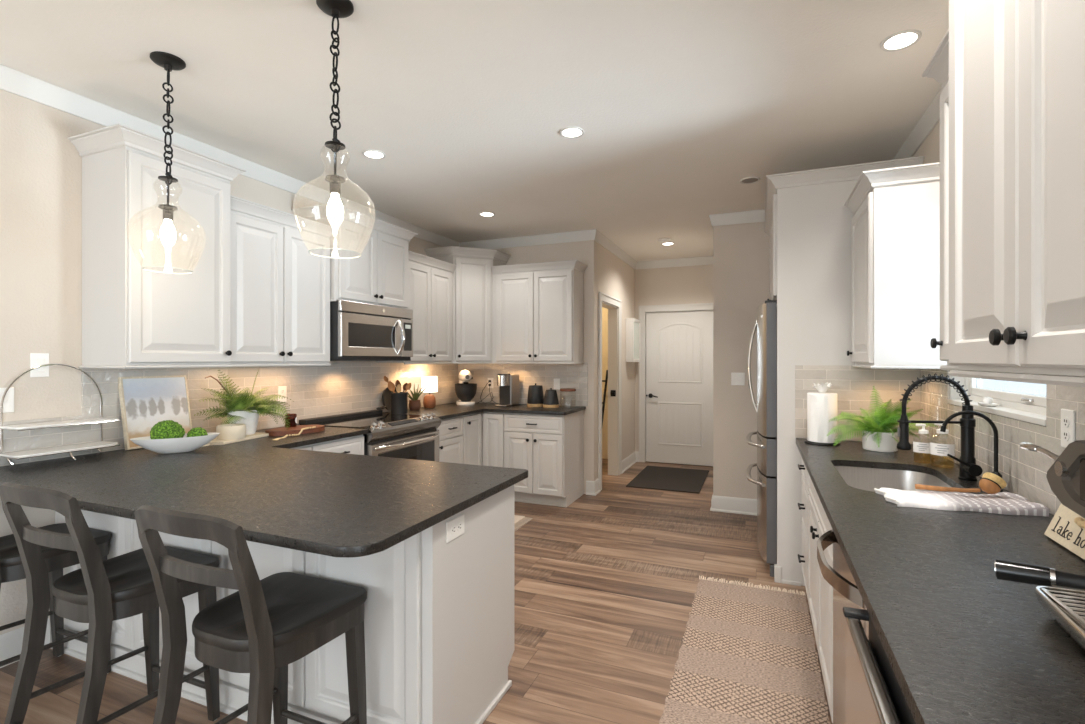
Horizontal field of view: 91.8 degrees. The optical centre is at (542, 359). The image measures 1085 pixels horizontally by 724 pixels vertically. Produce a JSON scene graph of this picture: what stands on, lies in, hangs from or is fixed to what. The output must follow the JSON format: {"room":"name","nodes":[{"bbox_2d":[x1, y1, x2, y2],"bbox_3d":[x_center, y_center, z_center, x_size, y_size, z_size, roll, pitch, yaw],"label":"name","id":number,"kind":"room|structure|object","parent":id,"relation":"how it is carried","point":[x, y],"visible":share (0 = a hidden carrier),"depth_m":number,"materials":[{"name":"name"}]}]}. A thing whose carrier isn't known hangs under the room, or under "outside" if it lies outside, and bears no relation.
{"room":"kitchen","nodes":[
{"label":"kitchen","id":0,"kind":"room"},
{"bbox_2d":[0,89,454,641],"bbox_3d":[-2.613,0.032,2.245,0.120,2.741,8.551,0,0,22],"label":"wall","id":1,"kind":"structure","parent":0,"point":[41,169],"depth_m":2.55,"materials":[{"name":"beige paint"}]},
{"bbox_2d":[0,387,13,412],"bbox_3d":[-2.470,0.187,2.413,0.016,0.116,0.072,0,0,22],"label":"light switch","id":2,"kind":"object","parent":1,"relation":"attached to","point":[8,403],"visible":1,"depth_m":2.43,"materials":[{"name":"white plastic"}]},
{"bbox_2d":[0,618,49,667],"bbox_3d":[-3.268,1.332,0.470,0.026,0.140,4.530,0,0,22],"label":"baseboard","id":3,"kind":"structure","parent":1,"relation":"attached to","point":[11,642],"depth_m":2.44,"materials":[{"name":"white paint"}]},
{"bbox_2d":[30,353,48,376],"bbox_3d":[-2.423,0.027,2.534,0.010,0.116,0.072,0,0,22],"label":"light switch","id":4,"kind":"object","parent":1,"relation":"attached to","point":[36,359],"visible":1,"depth_m":2.53,"materials":[{"name":"white plastic"}]},
{"bbox_2d":[68,123,246,368],"bbox_3d":[-2.062,-0.534,2.863,0.422,1.157,0.665,0,0,22],"label":"upper cabinet","id":5,"kind":"object","parent":1,"relation":"attached to","point":[133,316],"visible":1,"depth_m":2.67,"materials":[{"name":"white paint"}]},
{"bbox_2d":[0,363,458,465],"bbox_3d":[-1.762,0.258,4.133,0.009,0.456,4.171,0,0,22],"label":"backsplash","id":6,"kind":"structure","parent":1,"relation":"attached to","point":[337,388],"depth_m":3.61,"materials":[{"name":"tile"}]},
{"bbox_2d":[230,195,334,366],"bbox_3d":[-1.830,-0.457,3.503,0.362,1.002,0.815,0,0,22],"label":"upper cabinet","id":7,"kind":"object","parent":1,"relation":"attached to","point":[280,291],"visible":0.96,"depth_m":3.40,"materials":[{"name":"white paint"}]},
{"bbox_2d":[278,386,286,401],"bbox_3d":[-1.886,0.252,3.811,0.009,0.116,0.072,0,0,22],"label":"wall outlet","id":8,"kind":"object","parent":1,"relation":"attached to","point":[282,390],"visible":0.8,"depth_m":3.81,"materials":[{"name":"white plastic"}]},
{"bbox_2d":[291,204,417,308],"bbox_3d":[-1.480,-0.768,4.269,0.422,0.692,0.988,0,0,22],"label":"upper cabinet","id":9,"kind":"object","parent":1,"relation":"attached to","point":[379,276],"visible":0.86,"depth_m":4.10,"materials":[{"name":"white paint"}]},
{"bbox_2d":[330,300,412,360],"bbox_3d":[-1.445,-0.212,4.255,0.462,0.444,0.862,0,0,22],"label":"microwave","id":10,"kind":"object","parent":9,"relation":"attached to","point":[359,331],"visible":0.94,"depth_m":4.08,"materials":[{"name":"metal"}]},
{"bbox_2d":[376,250,456,363],"bbox_3d":[-1.189,-0.457,5.051,0.362,1.002,0.800,0,0,22],"label":"upper cabinet","id":11,"kind":"object","parent":1,"relation":"attached to","point":[430,280],"visible":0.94,"depth_m":4.97,"materials":[{"name":"white paint"}]},
{"bbox_2d":[227,410,258,434],"bbox_3d":[-1.884,0.394,3.307,0.178,0.156,0.178,0,0,22],"label":"pot","id":12,"kind":"object","parent":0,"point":[250,419],"depth_m":3.25,"materials":[{"name":"ceramic"}]},
{"bbox_2d":[409,400,420,409],"bbox_3d":[-1.235,0.441,5.083,0.116,0.095,0.116,0,0,22],"label":"pot","id":13,"kind":"object","parent":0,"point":[413,404],"depth_m":5.04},
{"bbox_2d":[0,458,832,723],"bbox_3d":[-0.899,1.452,2.536,6.200,0.100,11.000,0,0,22],"label":"floor","id":14,"kind":"structure","parent":0,"point":[605,583],"depth_m":2.98,"materials":[{"name":"wood"}]},
{"bbox_2d":[0,523,110,673],"bbox_3d":[-2.213,0.901,2.197,0.422,1.005,0.533,0,0,22],"label":"bar stool","id":15,"kind":"object","parent":14,"relation":"on","point":[11,566],"visible":0.56,"depth_m":2.25,"materials":[{"name":"brown wood"}]},
{"bbox_2d":[0,482,219,723],"bbox_3d":[-1.542,0.901,1.897,0.422,1.005,0.533,0,0,22],"label":"bar stool","id":16,"kind":"object","parent":14,"relation":"on","point":[99,593],"visible":0.77,"depth_m":1.79,"materials":[{"name":"brown wood"}]},
{"bbox_2d":[134,505,366,723],"bbox_3d":[-0.872,0.901,1.620,0.422,1.005,0.533,0,0,22],"label":"bar stool","id":17,"kind":"object","parent":14,"relation":"on","point":[271,623],"visible":1,"depth_m":1.53,"materials":[{"name":"brown wood"}]},
{"bbox_2d":[50,485,513,723],"bbox_3d":[-1.260,0.961,2.441,2.225,0.882,0.665,0,0,22],"label":"base cabinet","id":18,"kind":"object","parent":14,"relation":"on","point":[439,614],"visible":0.38,"depth_m":1.91,"materials":[{"name":"white paint"}]},
{"bbox_2d":[0,427,527,556],"bbox_3d":[-1.150,0.503,2.640,2.261,0.030,1.870,0,0,22],"label":"countertop","id":19,"kind":"structure","parent":18,"relation":"on","point":[332,504],"depth_m":2.00,"materials":[{"name":"black stone"}]},
{"bbox_2d":[0,363,119,464],"bbox_3d":[-2.323,0.253,2.547,0.159,0.468,0.414,0,0,22],"label":"stand","id":20,"kind":"object","parent":19,"relation":"on","point":[69,449],"visible":1,"depth_m":2.50,"materials":[{"name":"silver metal"}]},
{"bbox_2d":[118,375,191,449],"bbox_3d":[-2.191,0.291,2.990,0.090,0.393,0.355,0,0,22],"label":"framed painting","id":21,"kind":"object","parent":19,"relation":"on","point":[145,401],"visible":0.81,"depth_m":2.95},
{"bbox_2d":[130,433,219,453],"bbox_3d":[-1.921,0.445,2.759,0.390,0.086,0.176,0,0,-35],"label":"bowl","id":22,"kind":"object","parent":19,"relation":"on","point":[185,444],"visible":0.93,"depth_m":2.71,"materials":[{"name":"white ceramic"}]},
{"bbox_2d":[150,420,184,438],"bbox_3d":[-1.954,0.389,2.738,0.147,0.145,0.147,0,0,22],"label":"moss ball","id":23,"kind":"object","parent":22,"relation":"in","point":[167,429],"visible":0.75,"depth_m":2.69,"materials":[{"name":"plant"}]},
{"bbox_2d":[187,427,207,436],"bbox_3d":[-1.847,0.410,2.808,0.096,0.093,0.095,0,0,22],"label":"moss ball","id":24,"kind":"object","parent":22,"relation":"in","point":[198,431],"visible":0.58,"depth_m":2.78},
{"bbox_2d":[204,432,268,445],"bbox_3d":[-1.895,0.480,3.157,0.200,0.016,0.515,0,0,12],"label":"serving board","id":25,"kind":"object","parent":19,"relation":"on","point":[215,441],"visible":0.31,"depth_m":3.11,"materials":[{"name":"wood"}]},
{"bbox_2d":[216,423,245,439],"bbox_3d":[-1.864,0.432,3.147,0.152,0.080,0.152,0,0,22],"label":"candle","id":26,"kind":"object","parent":25,"relation":"on","point":[227,431],"visible":0.98,"depth_m":3.09,"materials":[{"name":"wax"}]},
{"bbox_2d":[194,367,293,434],"bbox_3d":[-1.821,0.267,3.294,0.415,0.430,0.601,0,0,19],"label":"potted fern","id":27,"kind":"object","parent":25,"relation":"on","point":[245,409],"visible":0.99,"depth_m":3.25,"materials":[{"name":"green plant"}]},
{"bbox_2d":[273,426,315,440],"bbox_3d":[-1.572,0.467,3.343,0.064,0.042,0.379,0,0,15],"label":"bead garland","id":28,"kind":"object","parent":19,"relation":"on","point":[302,429],"visible":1,"depth_m":3.33},
{"bbox_2d":[265,425,324,435],"bbox_3d":[-1.652,0.473,3.521,0.224,0.030,0.382,0,0,34],"label":"wooden slab","id":29,"kind":"object","parent":19,"relation":"on","point":[282,431],"visible":0.91,"depth_m":3.44,"materials":[{"name":"red wood"}]},
{"bbox_2d":[285,414,296,426],"bbox_3d":[-1.715,0.415,3.583,0.073,0.085,0.072,0,0,22],"label":"jar","id":30,"kind":"object","parent":29,"relation":"on","point":[292,422],"visible":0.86,"depth_m":3.56,"materials":[{"name":"brown glass"}]},
{"bbox_2d":[446,514,463,542],"bbox_3d":[-0.306,0.596,1.858,0.009,0.072,0.116,0,0,22],"label":"wall outlet","id":31,"kind":"object","parent":18,"relation":"attached to","point":[454,527],"visible":1,"depth_m":1.85,"materials":[{"name":"white plastic"}]},
{"bbox_2d":[289,435,363,454],"bbox_3d":[-1.679,0.961,3.433,0.673,0.882,0.810,0,0,22],"label":"base cabinet","id":32,"kind":"object","parent":14,"relation":"on","point":[354,444],"visible":0.13,"depth_m":3.48,"materials":[{"name":"white paint"}]},
{"bbox_2d":[299,410,440,461],"bbox_3d":[-1.319,0.924,4.199,0.754,0.956,0.862,0,0,22],"label":"range","id":33,"kind":"object","parent":14,"relation":"on","point":[405,436],"visible":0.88,"depth_m":4.09,"materials":[{"name":"silver glass"}]},
{"bbox_2d":[300,413,420,428],"bbox_3d":[-1.388,0.490,4.228,0.597,0.018,0.854,0,0,22],"label":"cooktop","id":34,"kind":"object","parent":33,"relation":"in","point":[359,420],"depth_m":4.14,"materials":[{"name":"black glass"}]},
{"bbox_2d":[437,416,462,463],"bbox_3d":[-1.101,0.961,4.828,0.673,0.882,0.437,0,0,22],"label":"base cabinet","id":35,"kind":"object","parent":14,"relation":"on","point":[450,429],"visible":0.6,"depth_m":4.72,"materials":[{"name":"white paint"}]},
{"bbox_2d":[462,412,504,466],"bbox_3d":[-0.740,0.961,5.436,0.879,0.882,0.958,0,0,22],"label":"base cabinet","id":36,"kind":"object","parent":14,"relation":"on","point":[483,432],"visible":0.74,"depth_m":5.17,"materials":[{"name":"white paint"}]},
{"bbox_2d":[384,402,585,419],"bbox_3d":[-0.524,0.503,5.108,1.531,0.030,1.403,0,0,22],"label":"countertop","id":37,"kind":"structure","parent":36,"relation":"on","point":[450,410],"depth_m":5.13,"materials":[{"name":"black stone"}]},
{"bbox_2d":[376,387,396,410],"bbox_3d":[-1.418,0.361,4.796,0.079,0.238,0.365,0,0,13],"label":"frying pan","id":38,"kind":"object","parent":37,"relation":"on","point":[386,395],"visible":0.59,"depth_m":4.83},
{"bbox_2d":[391,392,407,413],"bbox_3d":[-1.298,0.393,4.763,0.150,0.190,0.150,0,0,22],"label":"utensil crock","id":39,"kind":"object","parent":37,"relation":"on","point":[399,401],"visible":0.96,"depth_m":4.70,"materials":[{"name":"ceramic"}]},
{"bbox_2d":[408,384,426,409],"bbox_3d":[-1.224,0.361,5.085,0.184,0.255,0.213,0,0,37],"label":"aloe","id":40,"kind":"object","parent":37,"relation":"on","point":[414,403],"visible":0.98,"depth_m":5.05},
{"bbox_2d":[421,376,437,407],"bbox_3d":[-1.138,0.329,5.292,0.164,0.318,0.164,0,0,41],"label":"table lamp","id":41,"kind":"object","parent":37,"relation":"on","point":[431,382],"visible":0.98,"depth_m":5.24,"materials":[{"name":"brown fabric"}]},
{"bbox_2d":[455,370,476,405],"bbox_3d":[-0.841,0.300,5.719,0.242,0.376,0.375,0,0,-16],"label":"stand mixer","id":42,"kind":"object","parent":37,"relation":"on","point":[465,391],"visible":1,"depth_m":5.58,"materials":[{"name":"metal"}]},
{"bbox_2d":[455,383,476,401],"bbox_3d":[-0.826,0.356,5.664,0.242,0.188,0.242,0,0,-16],"label":"bowl","id":43,"kind":"object","parent":42,"relation":"on","point":[465,392],"depth_m":5.58,"materials":[{"name":"metal"}]},
{"bbox_2d":[495,374,518,406],"bbox_3d":[-0.381,0.319,5.566,0.161,0.338,0.315,0,0,22],"label":"coffee maker","id":44,"kind":"object","parent":37,"relation":"on","point":[508,383],"visible":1,"depth_m":5.51,"materials":[{"name":"metal"}]},
{"bbox_2d":[527,383,543,406],"bbox_3d":[-0.072,0.369,5.489,0.178,0.238,0.178,0,0,22],"label":"canister","id":45,"kind":"object","parent":37,"relation":"on","point":[535,392],"visible":0.96,"depth_m":5.42,"materials":[{"name":"black ceramic"}]},
{"bbox_2d":[543,388,558,407],"bbox_3d":[0.087,0.390,5.375,0.166,0.196,0.166,0,0,22],"label":"canister","id":46,"kind":"object","parent":37,"relation":"on","point":[550,400],"visible":1,"depth_m":5.32,"materials":[{"name":"black ceramic"}]},
{"bbox_2d":[514,515,531,531],"bbox_3d":[-0.496,1.397,4.377,0.575,0.009,0.810,0,0,22],"label":"kitchen mat","id":47,"kind":"object","parent":14,"relation":"on","point":[517,519],"visible":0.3,"depth_m":4.55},
{"bbox_2d":[504,410,583,506],"bbox_3d":[0.017,0.961,5.293,0.625,0.882,0.641,0,0,22],"label":"base cabinet","id":48,"kind":"object","parent":14,"relation":"on","point":[550,447],"visible":0.89,"depth_m":5.04,"materials":[{"name":"white paint"}]},
{"bbox_2d":[626,466,708,492],"bbox_3d":[1.508,1.397,6.194,0.780,0.010,1.200,0,0,22],"label":"door mat","id":49,"kind":"object","parent":14,"relation":"on","point":[650,477],"visible":1,"depth_m":6.09,"materials":[{"name":"fabric"}]},
{"bbox_2d":[659,575,830,723],"bbox_3d":[0.679,1.395,1.778,0.621,0.014,3.277,0,0,22],"label":"runner rug","id":50,"kind":"object","parent":14,"relation":"on","point":[748,654],"visible":1,"depth_m":2.42,"materials":[{"name":"fabric"}]},
{"bbox_2d":[746,300,776,576],"bbox_3d":[1.929,0.510,3.687,0.933,1.785,0.908,0,0,22],"label":"refrigerator","id":51,"kind":"object","parent":14,"relation":"on","point":[766,323],"visible":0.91,"depth_m":3.42,"materials":[{"name":"metal"}]},
{"bbox_2d":[798,457,808,597],"bbox_3d":[1.761,0.961,2.897,0.633,0.882,0.500,0,0,22],"label":"base cabinet","id":52,"kind":"object","parent":14,"relation":"on","point":[803,506],"visible":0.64,"depth_m":3.01,"materials":[{"name":"white paint"}]},
{"bbox_2d":[796,438,1084,723],"bbox_3d":[1.216,0.503,1.559,0.645,0.030,3.410,0,0,22],"label":"countertop","id":53,"kind":"structure","parent":52,"relation":"on","point":[961,643],"depth_m":1.07,"materials":[{"name":"black stone"}]},
{"bbox_2d":[804,382,839,445],"bbox_3d":[1.629,0.311,3.060,0.188,0.355,0.188,0,0,22],"label":"paper towel holder","id":54,"kind":"object","parent":53,"relation":"on","point":[821,406],"visible":0.95,"depth_m":3.00,"materials":[{"name":"paper"}]},
{"bbox_2d":[828,386,937,451],"bbox_3d":[1.813,0.318,2.800,0.448,0.341,0.442,0,0,-23],"label":"potted fern","id":55,"kind":"object","parent":53,"relation":"on","point":[878,434],"visible":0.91,"depth_m":2.81,"materials":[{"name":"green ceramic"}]},
{"bbox_2d":[862,430,897,451],"bbox_3d":[1.826,0.437,2.843,0.166,0.103,0.166,0,0,22],"label":"pot","id":56,"kind":"object","parent":55,"relation":"on","point":[888,443],"depth_m":2.78,"materials":[{"name":"white ceramic"}]},
{"bbox_2d":[835,466,959,492],"bbox_3d":[1.468,0.610,2.195,0.425,0.182,0.693,0,0,22],"label":"sink","id":57,"kind":"object","parent":53,"relation":"in","point":[863,478],"visible":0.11,"depth_m":2.49,"materials":[{"name":"metal"}]},
{"bbox_2d":[913,424,929,452],"bbox_3d":[1.802,0.396,2.485,0.080,0.182,0.081,0,0,22],"label":"soap bottle","id":58,"kind":"object","parent":53,"relation":"on","point":[918,447],"visible":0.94,"depth_m":2.47,"materials":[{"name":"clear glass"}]},
{"bbox_2d":[897,373,982,480],"bbox_3d":[1.617,0.272,2.158,0.291,0.432,0.098,0,0,18],"label":"kitchen faucet","id":59,"kind":"object","parent":53,"relation":"on","point":[968,469],"visible":0.99,"depth_m":2.14,"materials":[{"name":"black metal"}]},
{"bbox_2d":[930,423,954,455],"bbox_3d":[1.820,0.387,2.390,0.090,0.200,0.091,0,0,22],"label":"soap bottle","id":60,"kind":"object","parent":53,"relation":"on","point":[935,449],"visible":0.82,"depth_m":2.36,"materials":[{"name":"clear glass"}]},
{"bbox_2d":[874,488,1048,516],"bbox_3d":[1.398,0.472,1.775,0.434,0.032,0.202,0,0,16],"label":"dish towel","id":61,"kind":"object","parent":53,"relation":"on","point":[1007,503],"visible":1,"depth_m":1.73,"materials":[{"name":"white fabric"}]},
{"bbox_2d":[915,472,1006,493],"bbox_3d":[1.444,0.422,1.822,0.256,0.076,0.070,0,0,22],"label":"dish brush","id":62,"kind":"object","parent":61,"relation":"on","point":[990,483],"visible":1,"depth_m":1.78,"materials":[{"name":"brown wood"}]},
{"bbox_2d":[940,411,1002,491],"bbox_3d":[1.613,0.341,1.975,0.195,0.295,0.063,0,0,22],"label":"filter faucet","id":63,"kind":"object","parent":53,"relation":"on","point":[943,427],"visible":0.64,"depth_m":1.96,"materials":[{"name":"black metal"}]},
{"bbox_2d":[994,440,1084,652],"bbox_3d":[1.054,0.317,0.912,0.440,0.343,0.571,0,0,22],"label":"espresso machine","id":64,"kind":"object","parent":53,"relation":"on","point":[1065,477],"visible":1,"depth_m":0.95,"materials":[{"name":"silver metal"}]},
{"bbox_2d":[1035,586,1084,652],"bbox_3d":[0.963,0.461,0.854,0.183,0.047,0.315,0,0,22],"label":"drip tray","id":65,"kind":"object","parent":64,"relation":"on","point":[1066,607],"depth_m":0.94,"materials":[{"name":"silver metal"}]},
{"bbox_2d":[1044,503,1084,559],"bbox_3d":[1.332,0.435,1.261,0.052,0.104,0.395,0,0,23],"label":"wooden sign","id":66,"kind":"object","parent":53,"relation":"on","point":[1067,528],"visible":0.98,"depth_m":1.36,"materials":[{"name":"beige wood"}]},
{"bbox_2d":[808,473,832,722],"bbox_3d":[1.475,0.969,2.198,0.628,0.866,1.000,0,0,22],"label":"base cabinet","id":67,"kind":"object","parent":14,"relation":"on","point":[820,592],"visible":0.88,"depth_m":2.23,"materials":[{"name":"white paint"}]},
{"bbox_2d":[774,180,873,585],"bbox_3d":[1.827,0.160,3.181,0.774,2.485,0.052,0,0,22],"label":"panel board","id":68,"kind":"object","parent":14,"relation":"on","point":[814,222],"visible":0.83,"depth_m":3.26,"materials":[{"name":"white paint"}]},
{"bbox_2d":[817,529,865,723],"bbox_3d":[1.146,0.961,1.463,0.672,0.882,0.594,0,0,22],"label":"dishwasher","id":69,"kind":"object","parent":14,"relation":"on","point":[846,593],"visible":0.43,"depth_m":1.64,"materials":[{"name":"metal"}]},
{"bbox_2d":[843,607,915,723],"bbox_3d":[0.879,0.966,0.815,0.662,0.872,0.782,0,0,22],"label":"dishwasher","id":70,"kind":"object","parent":14,"relation":"on","point":[874,695],"visible":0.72,"depth_m":0.98,"materials":[{"name":"metal"}]},
{"bbox_2d":[0,0,948,261],"bbox_3d":[-0.899,-1.399,2.536,6.200,0.120,11.000,0,0,22],"label":"ceiling","id":71,"kind":"structure","parent":0,"point":[467,104],"depth_m":2.62,"materials":[{"name":"paint"}]},
{"bbox_2d":[127,51,206,273],"bbox_3d":[-1.673,-0.868,2.348,0.290,0.942,0.290,0,0,22],"label":"pendant light","id":72,"kind":"object","parent":71,"relation":"hanging from","point":[169,62],"visible":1,"depth_m":2.34,"materials":[{"name":"brown metal"}]},
{"bbox_2d":[158,204,177,220],"bbox_3d":[-1.673,-0.655,2.348,0.072,0.064,0.072,0,0,22],"label":"socket","id":73,"kind":"object","parent":72,"relation":"attached to","point":[168,210],"depth_m":2.33,"materials":[{"name":"brown metal"}]},
{"bbox_2d":[293,0,375,258],"bbox_3d":[-0.781,-0.868,1.979,0.290,0.942,0.290,0,0,22],"label":"pendant light","id":74,"kind":"object","parent":71,"relation":"hanging from","point":[337,9],"visible":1,"depth_m":1.97,"materials":[{"name":"brown metal"}]},
{"bbox_2d":[325,175,344,194],"bbox_3d":[-0.781,-0.655,1.979,0.072,0.064,0.072,0,0,22],"label":"socket","id":75,"kind":"object","parent":74,"relation":"attached to","point":[335,181],"depth_m":1.96,"materials":[{"name":"brown metal"}]},
{"bbox_2d":[362,150,385,158],"bbox_3d":[-1.097,-1.335,3.424,0.144,0.008,0.144,0,0,22],"label":"recessed light","id":76,"kind":"object","parent":71,"relation":"in","point":[372,154],"visible":1,"depth_m":3.42,"materials":[{"name":"white paint"}]},
{"bbox_2d":[560,127,583,137],"bbox_3d":[0.173,-1.335,3.093,0.144,0.008,0.144,0,0,22],"label":"recessed light","id":77,"kind":"object","parent":71,"relation":"in","point":[568,132],"visible":1,"depth_m":3.09,"materials":[{"name":"white paint"}]},
{"bbox_2d":[740,177,759,183],"bbox_3d":[1.548,-1.335,3.919,0.144,0.008,0.144,0,0,22],"label":"recessed light","id":78,"kind":"object","parent":71,"relation":"in","point":[748,180],"visible":1,"depth_m":3.92,"materials":[{"name":"white paint"}]},
{"bbox_2d":[880,29,921,51],"bbox_3d":[1.501,-1.335,2.202,0.144,0.008,0.144,0,0,22],"label":"recessed light","id":79,"kind":"object","parent":71,"relation":"in","point":[901,40],"visible":1,"depth_m":2.20,"materials":[{"name":"white paint"}]},
{"bbox_2d":[475,240,596,493],"bbox_3d":[-0.559,0.032,5.957,2.412,2.741,0.120,0,0,22],"label":"wall","id":80,"kind":"structure","parent":0,"point":[585,252],"depth_m":5.48,"materials":[{"name":"beige paint"}]},
{"bbox_2d":[424,246,510,363],"bbox_3d":[-0.786,-0.550,5.618,0.672,1.189,0.675,0,0,22],"label":"upper cabinet","id":81,"kind":"object","parent":80,"relation":"attached to","point":[472,275],"visible":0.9,"depth_m":5.43,"materials":[{"name":"white paint"}]},
{"bbox_2d":[459,362,587,405],"bbox_3d":[-0.247,0.258,5.758,1.549,0.456,0.009,0,0,22],"label":"backsplash","id":82,"kind":"structure","parent":80,"relation":"attached to","point":[575,376],"depth_m":5.68,"materials":[{"name":"tile"}]},
{"bbox_2d":[491,260,587,363],"bbox_3d":[-0.035,-0.464,5.474,0.950,1.017,0.362,0,0,22],"label":"upper cabinet","id":83,"kind":"object","parent":80,"relation":"attached to","point":[538,307],"visible":1,"depth_m":5.34,"materials":[{"name":"white paint"}]},
{"bbox_2d":[602,307,607,390],"bbox_3d":[-0.211,0.032,6.955,2.292,2.741,1.991,0,0,22],"label":"wall","id":84,"kind":"structure","parent":0,"point":[604,310],"depth_m":7.45,"materials":[{"name":"paint"}]},
{"bbox_2d":[602,370,607,425],"bbox_3d":[0.639,0.777,7.300,0.472,1.259,0.409,0,0,22],"label":"handrail","id":85,"kind":"object","parent":84,"relation":"attached to","point":[606,379],"visible":0.18,"depth_m":7.29,"materials":[{"name":"black metal"}]},
{"bbox_2d":[602,391,607,458],"bbox_3d":[0.185,0.927,7.782,2.192,0.950,0.160,0,0,22],"label":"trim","id":86,"kind":"structure","parent":84,"relation":"attached to","point":[605,418],"depth_m":7.43,"materials":[{"name":"paint"}]},
{"bbox_2d":[597,243,634,478],"bbox_3d":[0.869,0.032,6.411,0.120,2.741,1.811,0,0,22],"label":"wall","id":87,"kind":"structure","parent":0,"point":[615,277],"depth_m":6.62,"materials":[{"name":"beige paint"}]},
{"bbox_2d":[586,478,600,495],"bbox_3d":[0.532,1.332,5.510,0.106,0.140,0.180,0,0,22],"label":"baseboard","id":88,"kind":"structure","parent":87,"relation":"attached to","point":[592,487],"depth_m":5.45,"materials":[{"name":"white paint"}]},
{"bbox_2d":[598,291,621,490],"bbox_3d":[0.726,0.340,6.031,0.146,2.124,0.928,0,0,22],"label":"trim","id":89,"kind":"structure","parent":87,"relation":"attached to","point":[614,312],"depth_m":6.36,"materials":[{"name":"white paint"}]},
{"bbox_2d":[622,451,638,472],"bbox_3d":[1.135,1.332,6.823,0.056,0.140,0.847,0,0,22],"label":"baseboard","id":90,"kind":"structure","parent":87,"relation":"attached to","point":[632,458],"depth_m":6.91,"materials":[{"name":"white paint"}]},
{"bbox_2d":[626,318,639,361],"bbox_3d":[1.193,-0.248,6.909,0.096,0.560,0.440,0,0,22],"label":"wall box","id":91,"kind":"object","parent":87,"relation":"attached to","point":[632,325],"visible":1,"depth_m":6.71,"materials":[{"name":"white paint"}]},
{"bbox_2d":[635,264,712,450],"bbox_3d":[2.425,0.032,6.812,2.688,2.741,0.120,0,0,22],"label":"wall","id":92,"kind":"structure","parent":0,"point":[682,284],"depth_m":7.05,"materials":[{"name":"beige paint"}]},
{"bbox_2d":[639,303,712,461],"bbox_3d":[1.821,0.334,6.983,1.088,2.136,0.026,0,0,22],"label":"trim","id":93,"kind":"structure","parent":92,"relation":"attached to","point":[699,306],"depth_m":7.16,"materials":[{"name":"white paint"}]},
{"bbox_2d":[645,310,712,465],"bbox_3d":[1.837,0.370,7.022,0.944,2.065,0.165,0,0,22],"label":"door","id":94,"kind":"structure","parent":92,"relation":"in","point":[678,344],"depth_m":7.01,"materials":[{"name":"white paint"}]},
{"bbox_2d":[713,222,769,498],"bbox_3d":[2.560,0.032,5.586,1.260,2.741,2.044,0,0,22],"label":"wall","id":95,"kind":"structure","parent":0,"point":[741,252],"depth_m":4.81,"materials":[{"name":"beige paint"}]},
{"bbox_2d":[0,64,943,268],"bbox_3d":[-0.307,-1.288,2.336,4.073,0.100,10.242,0,0,22],"label":"trim","id":96,"kind":"structure","parent":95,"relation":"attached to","point":[13,81],"depth_m":3.55,"materials":[{"name":"white paint"}]},
{"bbox_2d":[710,495,756,515],"bbox_3d":[2.515,1.332,5.590,1.226,0.140,2.070,0,0,22],"label":"baseboard","id":97,"kind":"structure","parent":95,"relation":"attached to","point":[736,505],"depth_m":4.80,"materials":[{"name":"white paint"}]},
{"bbox_2d":[731,373,744,384],"bbox_3d":[1.783,0.178,4.793,0.116,0.116,0.016,0,0,22],"label":"light switch","id":98,"kind":"object","parent":95,"relation":"attached to","point":[736,378],"visible":1,"depth_m":4.79,"materials":[{"name":"white plastic"}]},
{"bbox_2d":[912,121,1053,514],"bbox_3d":[1.240,0.032,0.590,0.120,2.741,8.438,0,0,22],"label":"wall","id":99,"kind":"structure","parent":0,"point":[930,148],"depth_m":2.83,"materials":[{"name":"beige paint"}]},
{"bbox_2d":[764,156,923,306],"bbox_3d":[2.071,-0.773,3.837,0.820,0.750,1.555,0,0,22],"label":"upper cabinet","id":100,"kind":"object","parent":99,"relation":"attached to","point":[774,182],"visible":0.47,"depth_m":3.24,"materials":[{"name":"white paint"}]},
{"bbox_2d":[795,365,919,443],"bbox_3d":[1.870,0.261,3.141,0.648,0.450,0.009,0,0,22],"label":"backsplash","id":101,"kind":"structure","parent":99,"relation":"attached to","point":[853,386],"depth_m":3.14,"materials":[{"name":"tile"}]},
{"bbox_2d":[844,162,946,368],"bbox_3d":[1.875,-0.442,2.799,0.386,0.972,0.610,0,0,22],"label":"upper cabinet","id":102,"kind":"object","parent":99,"relation":"attached to","point":[895,222],"visible":0.9,"depth_m":2.58,"materials":[{"name":"white paint"}]},
{"bbox_2d":[922,29,957,370],"bbox_3d":[1.292,-0.434,1.384,0.381,0.932,0.445,0,0,22],"label":"upper cabinet","id":103,"kind":"object","parent":99,"relation":"attached to","point":[937,68],"visible":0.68,"depth_m":1.55,"materials":[{"name":"white paint"}]},
{"bbox_2d":[947,375,1045,425],"bbox_3d":[1.859,-0.251,2.109,0.127,0.933,0.962,0,0,22],"label":"window","id":104,"kind":"structure","parent":99,"relation":"in","point":[1031,408],"depth_m":2.10,"materials":[{"name":"white paint"}]},
{"bbox_2d":[978,397,997,406],"bbox_3d":[1.844,0.174,2.175,0.059,0.038,0.112,0,0,22],"label":"shell ornament","id":105,"kind":"object","parent":104,"relation":"on","point":[988,402],"visible":1,"depth_m":2.16,"materials":[{"name":"white ceramic"}]},
{"bbox_2d":[920,369,1084,514],"bbox_3d":[1.521,0.244,1.438,0.009,0.484,3.420,0,0,22],"label":"backsplash","id":106,"kind":"structure","parent":99,"relation":"attached to","point":[1024,472],"depth_m":1.89,"materials":[{"name":"tile"}]},
{"bbox_2d":[949,0,1084,387],"bbox_3d":[1.024,-0.543,0.862,0.476,1.167,0.840,0,0,22],"label":"upper cabinet","id":107,"kind":"object","parent":99,"relation":"attached to","point":[1017,67],"visible":1,"depth_m":0.93,"materials":[{"name":"white paint"}]},
{"bbox_2d":[1061,409,1074,447],"bbox_3d":[1.564,0.207,1.566,0.009,0.116,0.072,0,0,22],"label":"wall outlet","id":108,"kind":"object","parent":99,"relation":"attached to","point":[1067,416],"visible":0.94,"depth_m":1.56,"materials":[{"name":"white plastic"}]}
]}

